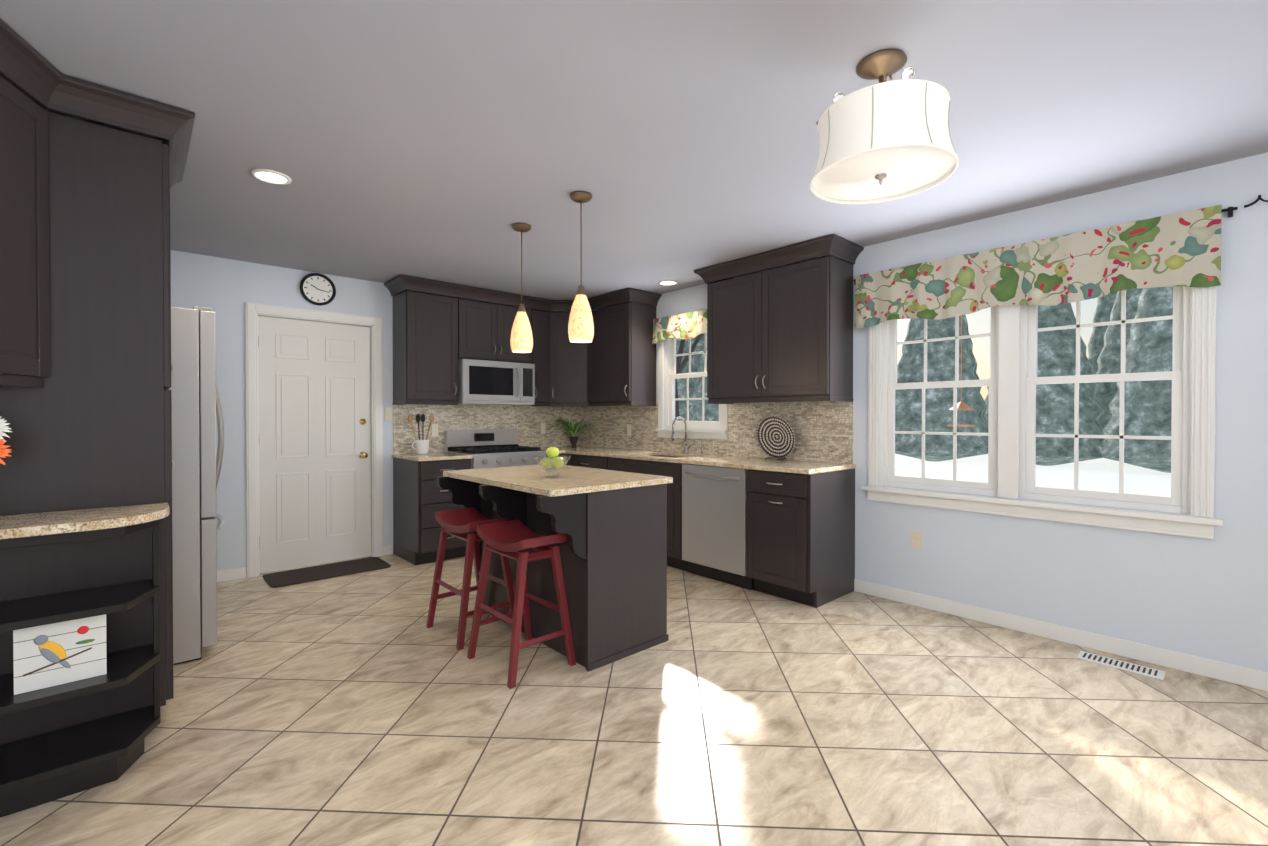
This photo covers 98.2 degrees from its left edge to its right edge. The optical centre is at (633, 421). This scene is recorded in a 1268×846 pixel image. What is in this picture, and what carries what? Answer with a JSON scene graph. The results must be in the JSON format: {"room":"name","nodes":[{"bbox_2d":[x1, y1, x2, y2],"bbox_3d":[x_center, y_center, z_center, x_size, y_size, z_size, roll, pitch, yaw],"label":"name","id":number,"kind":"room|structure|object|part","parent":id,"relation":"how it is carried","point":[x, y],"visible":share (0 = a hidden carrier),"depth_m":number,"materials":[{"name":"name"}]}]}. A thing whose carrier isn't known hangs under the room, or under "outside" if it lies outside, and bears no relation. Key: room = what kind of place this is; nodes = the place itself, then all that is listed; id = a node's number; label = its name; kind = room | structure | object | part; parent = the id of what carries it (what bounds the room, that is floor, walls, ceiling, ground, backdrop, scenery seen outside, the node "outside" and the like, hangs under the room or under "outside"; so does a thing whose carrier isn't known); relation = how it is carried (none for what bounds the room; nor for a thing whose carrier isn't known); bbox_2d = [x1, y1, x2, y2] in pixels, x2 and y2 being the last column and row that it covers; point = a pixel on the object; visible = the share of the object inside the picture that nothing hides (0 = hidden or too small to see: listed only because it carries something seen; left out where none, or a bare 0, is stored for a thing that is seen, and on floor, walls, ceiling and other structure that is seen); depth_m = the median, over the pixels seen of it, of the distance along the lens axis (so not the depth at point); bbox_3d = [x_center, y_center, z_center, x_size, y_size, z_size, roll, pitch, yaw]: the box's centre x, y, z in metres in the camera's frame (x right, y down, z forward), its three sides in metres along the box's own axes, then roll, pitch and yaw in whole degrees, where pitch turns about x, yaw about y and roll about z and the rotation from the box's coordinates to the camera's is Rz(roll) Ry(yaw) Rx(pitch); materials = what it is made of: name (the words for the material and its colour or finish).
{"room":"kitchen","nodes":[
{"label":"kitchen","id":0,"kind":"room"},
{"bbox_2d":[0,18,55,393],"bbox_3d":[-2.141,-0.653,1.449,0.774,1.081,0.624,0,1,-42],"label":"upper cabinet","id":1,"kind":"object","parent":0,"relation":"attached to","point":[27,130],"depth_m":1.82,"materials":[{"name":"brown wood"}]},
{"bbox_2d":[170,250,548,577],"bbox_3d":[-2.457,-0.014,4.780,5.090,2.420,0.160,0,1,-42],"label":"wall","id":2,"kind":"structure","parent":0,"point":[225,289],"depth_m":4.18,"materials":[{"name":"paint"}]},
{"bbox_2d":[217,567,245,582],"bbox_3d":[-3.569,1.162,3.666,1.614,0.085,0.012,0,1,-42],"label":"baseboard","id":3,"kind":"structure","parent":2,"relation":"attached to","point":[236,573],"depth_m":4.14,"materials":[{"name":"white wood"}]},
{"bbox_2d":[245,302,382,577],"bbox_3d":[-2.646,0.144,4.587,0.994,2.107,0.176,0,1,-42],"label":"door frame","id":4,"kind":"structure","parent":2,"relation":"attached to","point":[253,311],"depth_m":4.35,"materials":[{"name":"white wood"}]},
{"bbox_2d":[258,316,370,572],"bbox_3d":[-2.617,0.183,4.547,0.831,2.012,0.113,0,1,-42],"label":"entry door","id":5,"kind":"structure","parent":2,"relation":"in","point":[314,452],"depth_m":4.54,"materials":[{"name":"white wood"}]},
{"bbox_2d":[299,273,335,305],"bbox_3d":[-2.595,-1.082,4.513,0.264,0.264,0.034,0,1,-42],"label":"wall clock","id":6,"kind":"object","parent":2,"relation":"attached to","point":[318,289],"visible":0.98,"depth_m":4.51,"materials":[{"name":"black"}]},
{"bbox_2d":[385,408,391,419],"bbox_3d":[-2.191,-0.063,4.902,0.060,0.115,0.013,0,1,-42],"label":"switch plate","id":7,"kind":"object","parent":2,"relation":"attached to","point":[388,413],"visible":1,"depth_m":4.90,"materials":[{"name":"beige plastic"}]},
{"bbox_2d":[392,275,467,404],"bbox_3d":[-1.854,-0.699,4.973,0.522,1.046,0.351,0,1,-42],"label":"upper cabinet","id":8,"kind":"object","parent":2,"relation":"attached to","point":[430,331],"depth_m":4.82,"materials":[{"name":"brown wood"}]},
{"bbox_2d":[393,404,576,453],"bbox_3d":[-1.407,0.051,5.615,2.040,0.475,0.006,0,1,-42],"label":"backsplash","id":9,"kind":"structure","parent":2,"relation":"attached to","point":[527,419],"depth_m":5.51,"materials":[{"name":"tile"}]},
{"bbox_2d":[432,424,437,435],"bbox_3d":[-1.876,0.085,5.182,0.060,0.115,0.006,0,1,-42],"label":"electrical outlet plate","id":10,"kind":"object","parent":9,"relation":"attached to","point":[434,429],"depth_m":5.18,"materials":[{"name":"beige plastic"}]},
{"bbox_2d":[541,423,544,433],"bbox_3d":[-0.990,0.078,5.984,0.060,0.115,0.006,0,1,-42],"label":"electrical outlet plate","id":11,"kind":"object","parent":9,"relation":"attached to","point":[542,424],"depth_m":5.98,"materials":[{"name":"beige plastic"}]},
{"bbox_2d":[468,286,527,362],"bbox_3d":[-1.421,-0.900,5.363,0.770,0.651,0.351,0,1,-42],"label":"upper cabinet","id":12,"kind":"object","parent":2,"relation":"attached to","point":[490,325],"depth_m":5.20,"materials":[{"name":"brown wood"}]},
{"bbox_2d":[457,359,534,404],"bbox_3d":[-1.378,-0.363,5.320,0.754,0.405,0.459,0,1,-42],"label":"microwave","id":13,"kind":"object","parent":12,"relation":"attached to","point":[483,382],"visible":0.92,"depth_m":5.16,"materials":[{"name":"silver metal"}]},
{"bbox_2d":[528,296,547,405],"bbox_3d":[-1.051,-0.705,5.674,0.318,1.046,0.388,0,1,-42],"label":"upper cabinet","id":14,"kind":"object","parent":2,"relation":"attached to","point":[538,320],"depth_m":5.55,"materials":[{"name":"brown wood"}]},
{"bbox_2d":[0,554,1267,845],"bbox_3d":[0.258,1.280,1.788,5.090,0.120,8.255,0,1,-42],"label":"floor","id":15,"kind":"structure","parent":0,"point":[366,708],"depth_m":2.11,"materials":[{"name":"tile"}]},
{"bbox_2d":[0,78,175,785],"bbox_3d":[-2.350,0.009,2.159,0.792,2.416,0.698,0,1,-42],"label":"tall cabinet","id":16,"kind":"object","parent":15,"relation":"on","point":[86,368],"depth_m":2.01,"materials":[{"name":"brown wood"}]},
{"bbox_2d":[13,614,106,694],"bbox_3d":[-1.872,0.750,1.798,0.210,0.218,0.023,0,1,-42],"label":"plaque","id":17,"kind":"object","parent":16,"relation":"attached to","point":[51,655],"visible":1,"depth_m":1.79,"materials":[{"name":"white"}]},
{"bbox_2d":[0,503,169,539],"bbox_3d":[-2.106,0.336,1.652,1.088,0.030,0.344,0,1,-42],"label":"countertop","id":18,"kind":"structure","parent":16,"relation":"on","point":[36,524],"depth_m":1.80,"materials":[{"name":"stone"}]},
{"bbox_3d":[-2.138,0.233,1.666,0.186,0.175,0.150,0,1,-42],"label":"flower","id":19,"kind":"object","parent":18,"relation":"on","visible":0},
{"bbox_2d":[0,416,11,464],"bbox_3d":[-2.085,0.050,1.655,0.279,0.306,0.192,0,1,-42],"label":"flower","id":20,"kind":"object","parent":19,"relation":"in","point":[4,451],"visible":1,"depth_m":1.75,"materials":[{"name":"orange plant"}]},
{"bbox_2d":[168,306,223,664],"bbox_3d":[-2.740,0.314,2.900,0.925,1.795,0.913,0,1,-42],"label":"fridge","id":21,"kind":"object","parent":15,"relation":"on","point":[196,412],"visible":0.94,"depth_m":2.76,"materials":[{"name":"silver metal"}]},
{"bbox_2d":[263,557,390,587],"bbox_3d":[-2.429,1.192,4.378,0.840,0.011,0.420,0,1,-42],"label":"doormat","id":22,"kind":"object","parent":15,"relation":"on","point":[301,575],"visible":1,"depth_m":4.34,"materials":[{"name":"brown rubber"}]},
{"bbox_2d":[392,452,472,564],"bbox_3d":[-1.786,0.745,4.856,0.476,0.900,0.634,0,1,-42],"label":"base cabinet","id":23,"kind":"object","parent":15,"relation":"on","point":[417,496],"depth_m":4.62,"materials":[{"name":"brown wood"}]},
{"bbox_2d":[408,414,433,453],"bbox_3d":[-1.902,0.114,4.939,0.255,0.359,0.132,0,1,-42],"label":"utensil crock","id":24,"kind":"object","parent":23,"relation":"on","point":[422,446],"visible":1,"depth_m":4.90,"materials":[{"name":"white ceramic"}]},
{"bbox_3d":[-1.786,0.310,4.852,0.476,0.030,0.633,0,1,-42],"label":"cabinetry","id":25,"kind":"part","parent":23,"relation":"part of","materials":[{"name":"beige stone"}]},
{"bbox_2d":[426,507,514,649],"bbox_3d":[-0.936,0.874,3.183,0.369,0.669,0.460,0,1,-42],"label":"stool","id":26,"kind":"object","parent":15,"relation":"on","point":[458,523],"visible":0.79,"depth_m":3.12,"materials":[{"name":"red wood"}]},
{"bbox_2d":[444,429,545,468],"bbox_3d":[-1.309,0.642,5.252,0.754,1.100,0.665,0,1,-42],"label":"range","id":27,"kind":"object","parent":15,"relation":"on","point":[492,448],"visible":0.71,"depth_m":5.21,"materials":[{"name":"silver metal"}]},
{"bbox_2d":[467,520,575,688],"bbox_3d":[-0.571,0.878,2.771,0.369,0.669,0.460,0,1,-42],"label":"stool","id":28,"kind":"object","parent":15,"relation":"on","point":[514,539],"visible":0.98,"depth_m":2.71,"materials":[{"name":"red wood"}]},
{"bbox_2d":[437,464,672,671],"bbox_3d":[-0.493,0.759,3.199,0.859,0.900,1.200,0,1,-42],"label":"kitchen island","id":29,"kind":"object","parent":15,"relation":"on","point":[612,524],"visible":0.9,"depth_m":2.87,"materials":[{"name":"brown wood"}]},
{"bbox_2d":[534,455,570,477],"bbox_3d":[-0.449,0.251,3.038,0.204,0.115,0.204,0,1,-42],"label":"fruit bowl","id":30,"kind":"object","parent":29,"relation":"on","point":[565,459],"visible":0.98,"depth_m":2.99,"materials":[{"name":"clear glass"}]},
{"bbox_2d":[540,446,563,468],"bbox_3d":[-0.443,0.197,3.031,0.131,0.130,0.117,0,1,-42],"label":"apples","id":31,"kind":"object","parent":30,"relation":"in","point":[552,451],"visible":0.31,"depth_m":3.01,"materials":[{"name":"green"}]},
{"bbox_2d":[565,453,612,469],"bbox_3d":[-0.234,0.756,5.388,0.660,0.870,0.734,0,1,-42],"label":"base cabinet","id":32,"kind":"object","parent":15,"relation":"on","point":[598,462],"depth_m":5.15,"materials":[{"name":"brown wood"}]},
{"bbox_2d":[540,448,565,453],"bbox_3d":[-0.968,0.304,5.590,0.200,0.030,0.637,0,1,-42],"label":"countertop","id":33,"kind":"structure","parent":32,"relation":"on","point":[561,451],"depth_m":5.42,"materials":[{"name":"stone"}]},
{"bbox_2d":[613,455,687,571],"bbox_3d":[0.269,0.760,4.862,0.619,0.870,0.968,0,1,-42],"label":"base cabinet","id":34,"kind":"object","parent":15,"relation":"on","point":[674,490],"depth_m":4.39,"materials":[{"name":"brown wood"}]},
{"bbox_2d":[682,464,752,589],"bbox_3d":[0.780,0.766,4.256,0.655,0.867,0.608,0,1,-42],"label":"dishwasher","id":35,"kind":"object","parent":15,"relation":"on","point":[714,522],"visible":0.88,"depth_m":4.05,"materials":[{"name":"silver metal"}]},
{"bbox_2d":[746,468,854,607],"bbox_3d":[1.171,0.768,3.864,0.619,0.870,0.490,0,1,-42],"label":"base cabinet","id":36,"kind":"object","parent":15,"relation":"on","point":[801,538],"depth_m":3.66,"materials":[{"name":"brown wood"}]},
{"bbox_2d":[540,446,855,473],"bbox_3d":[0.232,0.310,4.887,0.636,0.030,3.288,0,1,-42],"label":"countertop","id":37,"kind":"structure","parent":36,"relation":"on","point":[786,465],"depth_m":4.25,"materials":[{"name":"stone"}]},
{"bbox_2d":[547,415,605,447],"bbox_3d":[-0.640,0.110,5.835,0.621,0.352,0.674,0,1,-42],"label":"potted plant","id":38,"kind":"object","parent":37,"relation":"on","point":[574,429],"visible":1,"depth_m":5.91,"materials":[{"name":"green plant"}]},
{"bbox_2d":[671,416,691,452],"bbox_3d":[0.433,0.126,4.925,0.210,0.336,0.105,0,1,-42],"label":"faucet","id":39,"kind":"object","parent":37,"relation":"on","point":[686,447],"visible":1,"depth_m":4.96,"materials":[{"name":"silver metal"}]},
{"bbox_2d":[1077,651,1165,679],"bbox_3d":[2.413,1.209,2.729,0.110,0.006,0.320,0,1,-42],"label":"floor vent","id":40,"kind":"object","parent":15,"relation":"in","point":[1130,667],"visible":1,"depth_m":2.71,"materials":[{"name":"white metal"}]},
{"bbox_2d":[0,0,1267,308],"bbox_3d":[0.258,-1.260,1.767,5.090,0.120,8.255,0,1,-42],"label":"ceiling","id":41,"kind":"structure","parent":0,"point":[454,140],"depth_m":2.15,"materials":[{"name":"paint"}]},
{"bbox_2d":[251,169,291,184],"bbox_3d":[-1.789,-1.203,2.711,0.170,0.008,0.170,0,1,-42],"label":"recessed light","id":42,"kind":"object","parent":41,"relation":"in","point":[271,176],"visible":1,"depth_m":2.71,"materials":[{"name":"white"}]},
{"bbox_2d":[510,223,532,352],"bbox_3d":[-0.699,-0.822,3.417,0.140,0.781,0.140,0,1,-42],"label":"pendant light","id":43,"kind":"object","parent":41,"relation":"hanging from","point":[521,339],"visible":1,"depth_m":3.38,"materials":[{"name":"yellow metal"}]},
{"bbox_2d":[568,191,593,342],"bbox_3d":[-0.284,-0.818,2.943,0.140,0.781,0.140,0,1,-42],"label":"pendant light","id":44,"kind":"object","parent":41,"relation":"hanging from","point":[580,326],"visible":1,"depth_m":2.90,"materials":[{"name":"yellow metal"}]},
{"bbox_2d":[658,280,677,284],"bbox_3d":[0.301,-1.220,4.858,0.170,0.008,0.170,0,1,-42],"label":"recessed light","id":45,"kind":"object","parent":41,"relation":"in","point":[668,282],"visible":1,"depth_m":4.84,"materials":[{"name":"white"}]},
{"bbox_2d":[810,49,958,203],"bbox_3d":[0.829,-0.995,1.845,0.452,0.409,0.452,0,1,-42],"label":"drum light","id":46,"kind":"object","parent":41,"relation":"attached to","point":[882,140],"visible":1,"depth_m":1.73,"materials":[{"name":"white fabric"}]},
{"bbox_2d":[591,152,1267,671],"bbox_3d":[2.139,-0.003,3.372,0.160,2.420,8.095,0,1,-42],"label":"wall","id":47,"kind":"structure","parent":0,"point":[1197,596],"depth_m":2.81,"materials":[{"name":"paint"}]},
{"bbox_2d":[548,298,587,405],"bbox_3d":[-0.659,-0.706,5.838,0.670,1.046,0.670,0,1,-42],"label":"upper cabinet","id":48,"kind":"object","parent":47,"relation":"attached to","point":[567,360],"depth_m":5.63,"materials":[{"name":"brown wood"}]},
{"bbox_2d":[588,288,659,405],"bbox_3d":[-0.158,-0.703,5.495,0.388,1.046,0.696,0,1,-42],"label":"upper cabinet","id":49,"kind":"object","parent":47,"relation":"attached to","point":[621,351],"depth_m":5.28,"materials":[{"name":"brown wood"}]},
{"bbox_2d":[656,333,727,439],"bbox_3d":[0.549,-0.394,5.048,0.145,1.105,0.840,0,1,-42],"label":"window","id":50,"kind":"structure","parent":47,"relation":"in","point":[719,430],"depth_m":5.18,"materials":[{"name":"white wood"}]},
{"bbox_2d":[577,401,852,463],"bbox_3d":[0.457,0.055,5.105,0.006,0.475,3.263,0,1,-42],"label":"backsplash","id":51,"kind":"structure","parent":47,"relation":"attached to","point":[823,431],"depth_m":4.59,"materials":[{"name":"tile"}]},
{"bbox_2d":[627,424,630,435],"bbox_3d":[-0.049,0.091,5.657,0.005,0.115,0.060,0,1,-42],"label":"electrical outlet plate","id":52,"kind":"object","parent":51,"relation":"attached to","point":[628,425],"depth_m":5.65,"materials":[{"name":"beige plastic"}]},
{"bbox_2d":[704,234,855,401],"bbox_3d":[1.070,-0.692,4.165,0.351,1.046,1.055,0,1,-42],"label":"upper cabinet","id":53,"kind":"object","parent":47,"relation":"attached to","point":[783,334],"depth_m":3.91,"materials":[{"name":"brown wood"}]},
{"bbox_2d":[910,530,921,548],"bbox_3d":[1.839,0.773,3.582,0.010,0.115,0.070,0,1,-42],"label":"electrical outlet plate","id":54,"kind":"object","parent":47,"relation":"attached to","point":[916,539],"visible":1,"depth_m":3.58,"materials":[{"name":"beige plastic"}]},
{"bbox_2d":[861,286,1223,538],"bbox_3d":[2.200,-0.199,3.213,0.160,1.495,1.710,0,1,-42],"label":"double window","id":55,"kind":"structure","parent":47,"relation":"in","point":[1013,381],"depth_m":3.14,"materials":[{"name":"white wood"}]},
{"bbox_2d":[853,195,1267,284],"bbox_3d":[2.201,-0.986,3.150,0.033,0.070,1.944,0,1,-42],"label":"rod","id":56,"kind":"object","parent":47,"relation":"attached to","point":[1230,210],"visible":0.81,"depth_m":2.52,"materials":[{"name":"black metal"}]},
{"bbox_2d":[854,204,1221,329],"bbox_3d":[2.122,-0.819,3.177,0.054,0.375,1.740,0,1,-42],"label":"valance","id":57,"kind":"object","parent":56,"relation":"hanging from","point":[1183,248],"visible":1,"depth_m":3.00,"materials":[{"name":"fabric"}]},
{"bbox_2d":[854,579,1267,691],"bbox_3d":[3.107,1.174,2.181,0.013,0.085,4.636,0,1,-42],"label":"baseboard","id":58,"kind":"structure","parent":47,"relation":"attached to","point":[1235,674],"depth_m":2.94,"materials":[{"name":"white wood"}]},
{"label":"outside","id":59,"kind":"structure","parent":0,"visible":0},
{"bbox_2d":[895,454,1170,496],"bbox_3d":[28.259,1.366,38.752,86.010,0.300,140.000,0,1,-42],"label":"ground","id":60,"kind":"structure","parent":59,"point":[1100,474],"depth_m":14.56,"materials":[{"name":"white snow"}]},
{"bbox_2d":[675,286,1172,472],"bbox_3d":[7.827,-3.546,24.185,13.368,9.789,46.898,0,1,-42],"label":"trees","id":61,"kind":"object","parent":60,"relation":"on","point":[1148,404],"depth_m":16.70,"materials":[{"name":"green plant"}]},
{"bbox_3d":[1.099,0.292,4.257,0.098,0.014,0.128,0,1,-42],"label":"plate stand","id":62,"kind":"object","parent":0,"visible":0},
{"bbox_2d":[757,416,794,458],"bbox_3d":[1.104,0.123,4.260,0.032,0.340,0.340,-16,11,-41],"label":"decorative plate","id":63,"kind":"object","parent":62,"relation":"on","point":[775,437],"visible":0.98,"depth_m":4.26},
{"bbox_3d":[0.515,-0.961,5.002,0.012,0.012,0.915,0,1,-42],"label":"rod","id":64,"kind":"object","parent":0,"visible":0},
{"bbox_2d":[652,309,706,343],"bbox_3d":[0.488,-0.864,4.983,0.043,0.245,0.910,0,1,-42],"label":"valance","id":65,"kind":"object","parent":64,"relation":"hanging from","point":[690,325],"visible":0.69,"depth_m":5.05,"materials":[{"name":"fabric"}]},
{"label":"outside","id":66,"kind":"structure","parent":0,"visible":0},
{"bbox_2d":[947,315,974,426],"bbox_3d":[2.606,-0.579,4.372,0.200,1.245,0.173,0,1,-42],"label":"bird feeder","id":67,"kind":"object","parent":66,"point":[961,405],"depth_m":4.36,"materials":[{"name":"brown wood"}]}
]}

